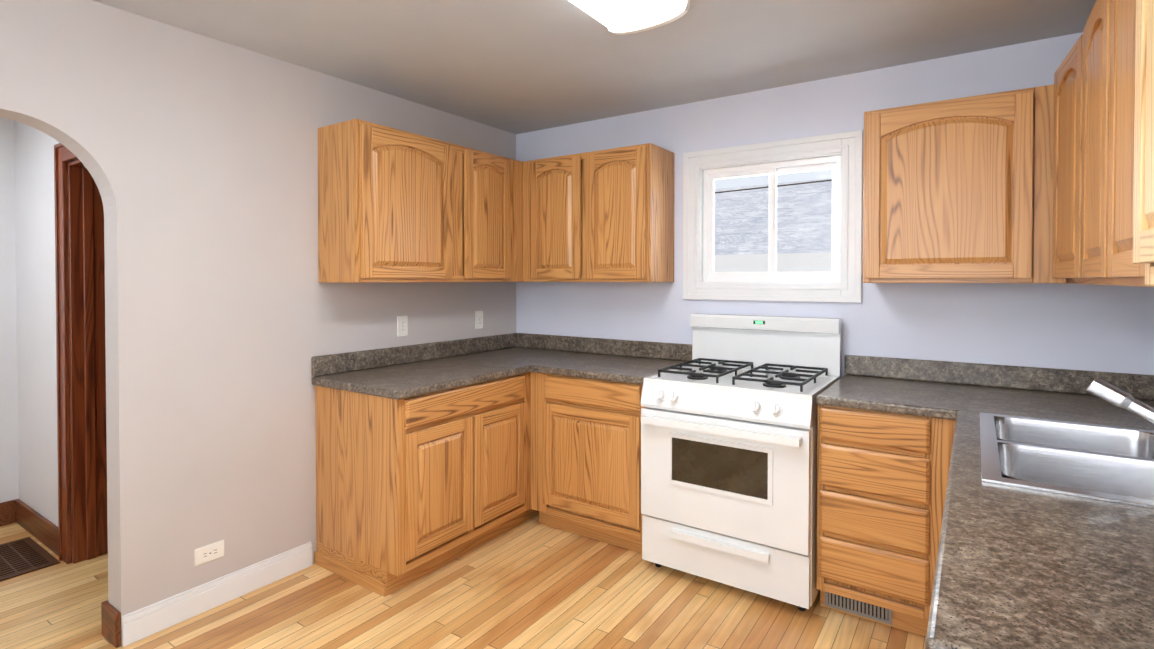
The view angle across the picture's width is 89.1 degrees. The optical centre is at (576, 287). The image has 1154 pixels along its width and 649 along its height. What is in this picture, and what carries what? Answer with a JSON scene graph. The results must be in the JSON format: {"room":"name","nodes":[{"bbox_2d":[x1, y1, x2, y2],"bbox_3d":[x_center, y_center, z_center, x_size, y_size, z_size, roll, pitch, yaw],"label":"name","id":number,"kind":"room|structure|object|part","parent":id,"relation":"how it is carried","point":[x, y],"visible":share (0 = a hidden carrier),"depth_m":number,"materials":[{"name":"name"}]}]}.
{"room":"kitchen","nodes":[
{"label":"kitchen","id":0,"kind":"room"},
{"bbox_2d":[0,117,18,502],"bbox_3d":[-3.843,0.154,2.524,0.130,2.400,2.330,1,1,34],"label":"wall","id":1,"kind":"structure","parent":0,"point":[9,475],"depth_m":3.32,"materials":[{"name":"paint"}]},
{"bbox_2d":[0,500,13,525],"bbox_3d":[-3.814,1.290,2.447,0.022,0.130,2.210,1,1,34],"label":"baseboard","id":2,"kind":"structure","parent":1,"relation":"attached to","point":[6,508],"depth_m":3.31,"materials":[{"name":"brown wood"}]},
{"bbox_2d":[14,121,76,527],"bbox_3d":[-2.449,0.148,2.913,1.740,2.400,0.120,1,1,34],"label":"wall","id":3,"kind":"structure","parent":0,"point":[36,316],"depth_m":3.15,"materials":[{"name":"paint"}]},
{"bbox_2d":[14,499,58,555],"bbox_3d":[-2.867,1.281,3.129,0.765,0.130,0.018,1,1,34],"label":"baseboard","id":4,"kind":"structure","parent":3,"relation":"attached to","point":[36,525],"depth_m":3.13,"materials":[{"name":"brown wood"}]},
{"bbox_2d":[54,143,107,563],"bbox_3d":[-2.146,0.329,2.704,0.890,2.045,0.168,1,1,34],"label":"door frame","id":5,"kind":"structure","parent":3,"relation":"attached to","point":[81,369],"depth_m":2.88,"materials":[{"name":"brown wood"}]},
{"bbox_2d":[0,0,515,645],"bbox_3d":[-1.703,0.156,2.347,0.130,2.400,4.680,1,1,34],"label":"wall","id":6,"kind":"structure","parent":0,"point":[228,314],"depth_m":2.46,"materials":[{"name":"paint"}]},
{"bbox_2d":[194,540,223,565],"bbox_3d":[-1.545,1.119,2.470,0.007,0.072,0.116,1,1,34],"label":"outlet","id":7,"kind":"object","parent":6,"relation":"attached to","point":[209,552],"visible":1,"depth_m":2.47,"materials":[{"name":"white plastic"}]},
{"bbox_2d":[122,542,311,646],"bbox_3d":[-1.502,1.296,2.531,0.014,0.115,0.765,1,1,34],"label":"baseboard","id":8,"kind":"structure","parent":6,"relation":"attached to","point":[147,621],"depth_m":2.47,"materials":[{"name":"white wood"}]},
{"bbox_2d":[318,119,469,282],"bbox_3d":[-0.940,-0.403,3.052,0.328,0.753,0.674,1,1,34],"label":"upper cabinet","id":9,"kind":"object","parent":6,"relation":"attached to","point":[395,205],"depth_m":2.84,"materials":[{"name":"brown wood"}]},
{"bbox_2d":[397,315,407,336],"bbox_3d":[-0.978,0.218,3.294,0.007,0.116,0.072,1,1,34],"label":"outlet","id":10,"kind":"object","parent":6,"relation":"attached to","point":[402,325],"visible":1,"depth_m":3.29,"materials":[{"name":"white plastic"}]},
{"bbox_2d":[475,311,482,328],"bbox_3d":[-0.633,0.211,3.803,0.007,0.116,0.072,1,1,34],"label":"outlet","id":11,"kind":"object","parent":6,"relation":"attached to","point":[478,319],"visible":1,"depth_m":3.79,"materials":[{"name":"white plastic"}]},
{"bbox_2d":[470,148,513,281],"bbox_3d":[-0.666,-0.408,3.456,0.328,0.753,0.484,1,1,34],"label":"upper cabinet","id":12,"kind":"object","parent":6,"relation":"attached to","point":[491,175],"depth_m":3.42,"materials":[{"name":"brown wood"}]},
{"bbox_2d":[514,160,522,281],"bbox_3d":[-0.429,-0.413,3.805,0.328,0.753,0.496,1,1,34],"label":"upper cabinet","id":13,"kind":"object","parent":6,"relation":"attached to","point":[518,165],"depth_m":3.65,"materials":[{"name":"brown wood"}]},
{"bbox_2d":[0,514,925,648],"bbox_3d":[-1.079,1.392,1.940,5.380,0.060,4.680,1,1,34],"label":"floor","id":14,"kind":"structure","parent":0,"point":[532,583],"depth_m":2.45,"materials":[{"name":"brown wood"}]},
{"bbox_2d":[0,537,59,581],"bbox_3d":[-2.800,1.345,2.911,0.500,0.006,0.235,1,1,34],"label":"floor vent","id":15,"kind":"object","parent":14,"relation":"in","point":[22,556],"visible":1,"depth_m":2.90,"materials":[{"name":"brown metal"}]},
{"bbox_2d":[314,372,538,596],"bbox_3d":[-0.592,0.907,3.311,0.632,0.872,1.529,1,1,34],"label":"base cabinet","id":16,"kind":"object","parent":14,"relation":"on","point":[410,489],"visible":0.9,"depth_m":2.73,"materials":[{"name":"brown wood"}]},
{"bbox_2d":[312,333,691,399],"bbox_3d":[-0.301,0.401,3.100,1.342,0.138,1.539,1,1,34],"label":"countertop","id":17,"kind":"structure","parent":16,"relation":"on","point":[406,374],"depth_m":3.22,"materials":[{"name":"laminate"}]},
{"bbox_2d":[530,372,643,552],"bbox_3d":[0.207,0.907,3.310,0.729,0.872,0.632,1,1,34],"label":"base cabinet","id":18,"kind":"object","parent":14,"relation":"on","point":[585,457],"visible":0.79,"depth_m":3.04,"materials":[{"name":"brown wood"}]},
{"bbox_2d":[640,313,841,610],"bbox_3d":[0.790,0.752,2.824,0.766,1.195,0.723,1,1,34],"label":"gas range","id":19,"kind":"object","parent":14,"relation":"on","point":[729,455],"visible":0.98,"depth_m":2.60,"materials":[{"name":"white metal"}]},
{"bbox_2d":[816,405,955,636],"bbox_3d":[1.368,0.918,2.523,0.513,0.872,0.631,1,1,34],"label":"base cabinet","id":20,"kind":"object","parent":14,"relation":"on","point":[882,478],"visible":0.77,"depth_m":2.28,"materials":[{"name":"brown wood"}]},
{"bbox_2d":[825,592,891,624],"bbox_3d":[1.150,1.301,2.406,0.250,0.085,0.006,1,1,34],"label":"air vent grille","id":21,"kind":"object","parent":20,"relation":"attached to","point":[863,609],"visible":0.62,"depth_m":2.40,"materials":[{"name":"silver metal"}]},
{"bbox_3d":[1.376,0.931,1.541,0.632,0.872,2.247,1,1,34],"label":"base cabinet","id":22,"kind":"object","parent":14,"relation":"on","visible":0},
{"bbox_2d":[816,355,951,417],"bbox_3d":[1.349,0.409,2.518,0.480,0.138,0.649,1,1,34],"label":"countertop","id":23,"kind":"structure","parent":22,"relation":"on","point":[907,396],"depth_m":2.59,"materials":[{"name":"laminate"}]},
{"bbox_2d":[925,362,1153,648],"bbox_3d":[1.362,0.422,1.530,0.650,0.138,2.269,1,1,34],"label":"countertop","id":24,"kind":"structure","parent":22,"relation":"on","point":[1020,568],"depth_m":1.02,"materials":[{"name":"laminate"}]},
{"bbox_2d":[979,412,1153,508],"bbox_3d":[1.405,0.538,1.563,0.546,0.185,0.825,1,1,34],"label":"double-bowl sink","id":25,"kind":"object","parent":24,"relation":"in","point":[1104,463],"visible":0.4,"depth_m":1.62,"materials":[{"name":"silver metal"}]},
{"bbox_2d":[1086,378,1153,423],"bbox_3d":[1.480,0.345,1.486,0.282,0.201,0.200,1,1,34],"label":"faucet","id":26,"kind":"object","parent":24,"relation":"on","point":[1110,393],"visible":1,"depth_m":1.54,"materials":[{"name":"metal"}]},
{"bbox_2d":[988,364,1153,394],"bbox_3d":[1.833,0.413,2.189,0.450,0.138,0.649,1,1,34],"label":"backsplash","id":27,"kind":"structure","parent":22,"relation":"on","point":[1047,377],"depth_m":2.43,"materials":[{"name":"laminate"}]},
{"bbox_2d":[92,0,1095,133],"bbox_3d":[-1.079,-1.068,1.907,5.380,0.060,4.680,1,1,34],"label":"ceiling","id":28,"kind":"structure","parent":0,"point":[517,66],"depth_m":2.51,"materials":[{"name":"paint"}]},
{"bbox_2d":[569,0,689,34],"bbox_3d":[-0.081,-0.990,1.669,0.330,0.088,1.225,1,1,34],"label":"ceiling light","id":29,"kind":"object","parent":28,"relation":"attached to","point":[620,17],"visible":1,"depth_m":2.07,"materials":[{"name":"white glass"}]},
{"bbox_2d":[516,32,1153,400],"bbox_3d":[0.964,0.144,3.268,3.510,2.400,0.160,1,1,34],"label":"wall","id":30,"kind":"structure","parent":0,"point":[1092,327],"depth_m":2.84,"materials":[{"name":"paint"}]},
{"bbox_2d":[523,143,674,281],"bbox_3d":[0.109,-0.409,3.543,0.893,0.753,0.327,1,1,34],"label":"upper cabinet","id":31,"kind":"object","parent":30,"relation":"attached to","point":[606,215],"visible":1,"depth_m":3.36,"materials":[{"name":"brown wood"}]},
{"bbox_2d":[683,130,862,302],"bbox_3d":[1.032,-0.348,3.165,0.936,0.841,0.124,1,1,34],"label":"window","id":32,"kind":"structure","parent":30,"relation":"in","point":[848,148],"depth_m":3.12,"materials":[{"name":"white wood"}]},
{"bbox_3d":[1.047,-0.348,3.187,0.736,0.641,0.070,1,1,34],"label":"vinyl window sash","id":33,"kind":"part","parent":32,"relation":"part of","materials":[{"name":"white plastic"}]},
{"bbox_2d":[863,84,1065,282],"bbox_3d":[1.630,-0.395,2.511,0.695,0.753,0.327,1,1,34],"label":"upper cabinet","id":34,"kind":"object","parent":30,"relation":"attached to","point":[958,190],"visible":0.98,"depth_m":2.37,"materials":[{"name":"brown wood"}]},
{"bbox_3d":[1.053,0.183,0.380,0.120,2.400,4.520,1,1,34],"label":"wall","id":35,"kind":"structure","parent":0,"visible":0},
{"bbox_2d":[1052,66,1059,277],"bbox_3d":[1.803,-0.412,1.909,0.358,0.802,0.442,1,1,34],"label":"upper cabinet","id":36,"kind":"object","parent":35,"relation":"attached to","point":[1056,149],"depth_m":2.14,"materials":[{"name":"brown wood"}]},
{"bbox_2d":[1060,30,1083,283],"bbox_3d":[1.565,-0.407,1.559,0.358,0.802,0.475,1,1,34],"label":"upper cabinet","id":37,"kind":"object","parent":35,"relation":"attached to","point":[1070,66],"depth_m":1.96,"materials":[{"name":"brown wood"}]},
{"bbox_2d":[1080,0,1153,286],"bbox_3d":[1.318,-0.402,1.195,0.358,0.802,0.465,1,1,34],"label":"upper cabinet","id":38,"kind":"object","parent":35,"relation":"attached to","point":[1093,147],"depth_m":1.47,"materials":[{"name":"brown wood"}]},
{"bbox_2d":[1133,0,1153,285],"bbox_3d":[0.978,-0.399,0.693,0.357,0.803,0.740,1,1,34],"label":"upper cabinet","id":39,"kind":"object","parent":35,"relation":"attached to","point":[1143,221],"visible":1,"depth_m":1.03,"materials":[{"name":"brown wood"}]},
{"label":"outside","id":40,"kind":"structure","parent":0,"visible":0},
{"bbox_2d":[714,252,830,271],"bbox_3d":[4.519,0.956,6.069,16.000,2.700,0.530,1,1,34],"label":"neighbor siding","id":41,"kind":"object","parent":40,"point":[757,262],"depth_m":7.26,"materials":[{"name":"white"}]},
{"bbox_2d":[714,179,831,254],"bbox_3d":[5.089,-1.015,6.883,16.000,1.280,2.400,1,1,34],"label":"neighbor roof","id":42,"kind":"structure","parent":41,"relation":"on","point":[734,229],"depth_m":8.21,"materials":[{"name":"grey"}]},
{"bbox_2d":[715,179,831,192],"bbox_3d":[3.609,-1.148,5.589,11.000,0.216,0.218,1,1,34],"label":"power cable","id":43,"kind":"object","parent":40,"point":[777,186],"depth_m":6.54,"materials":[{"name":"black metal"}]}
]}

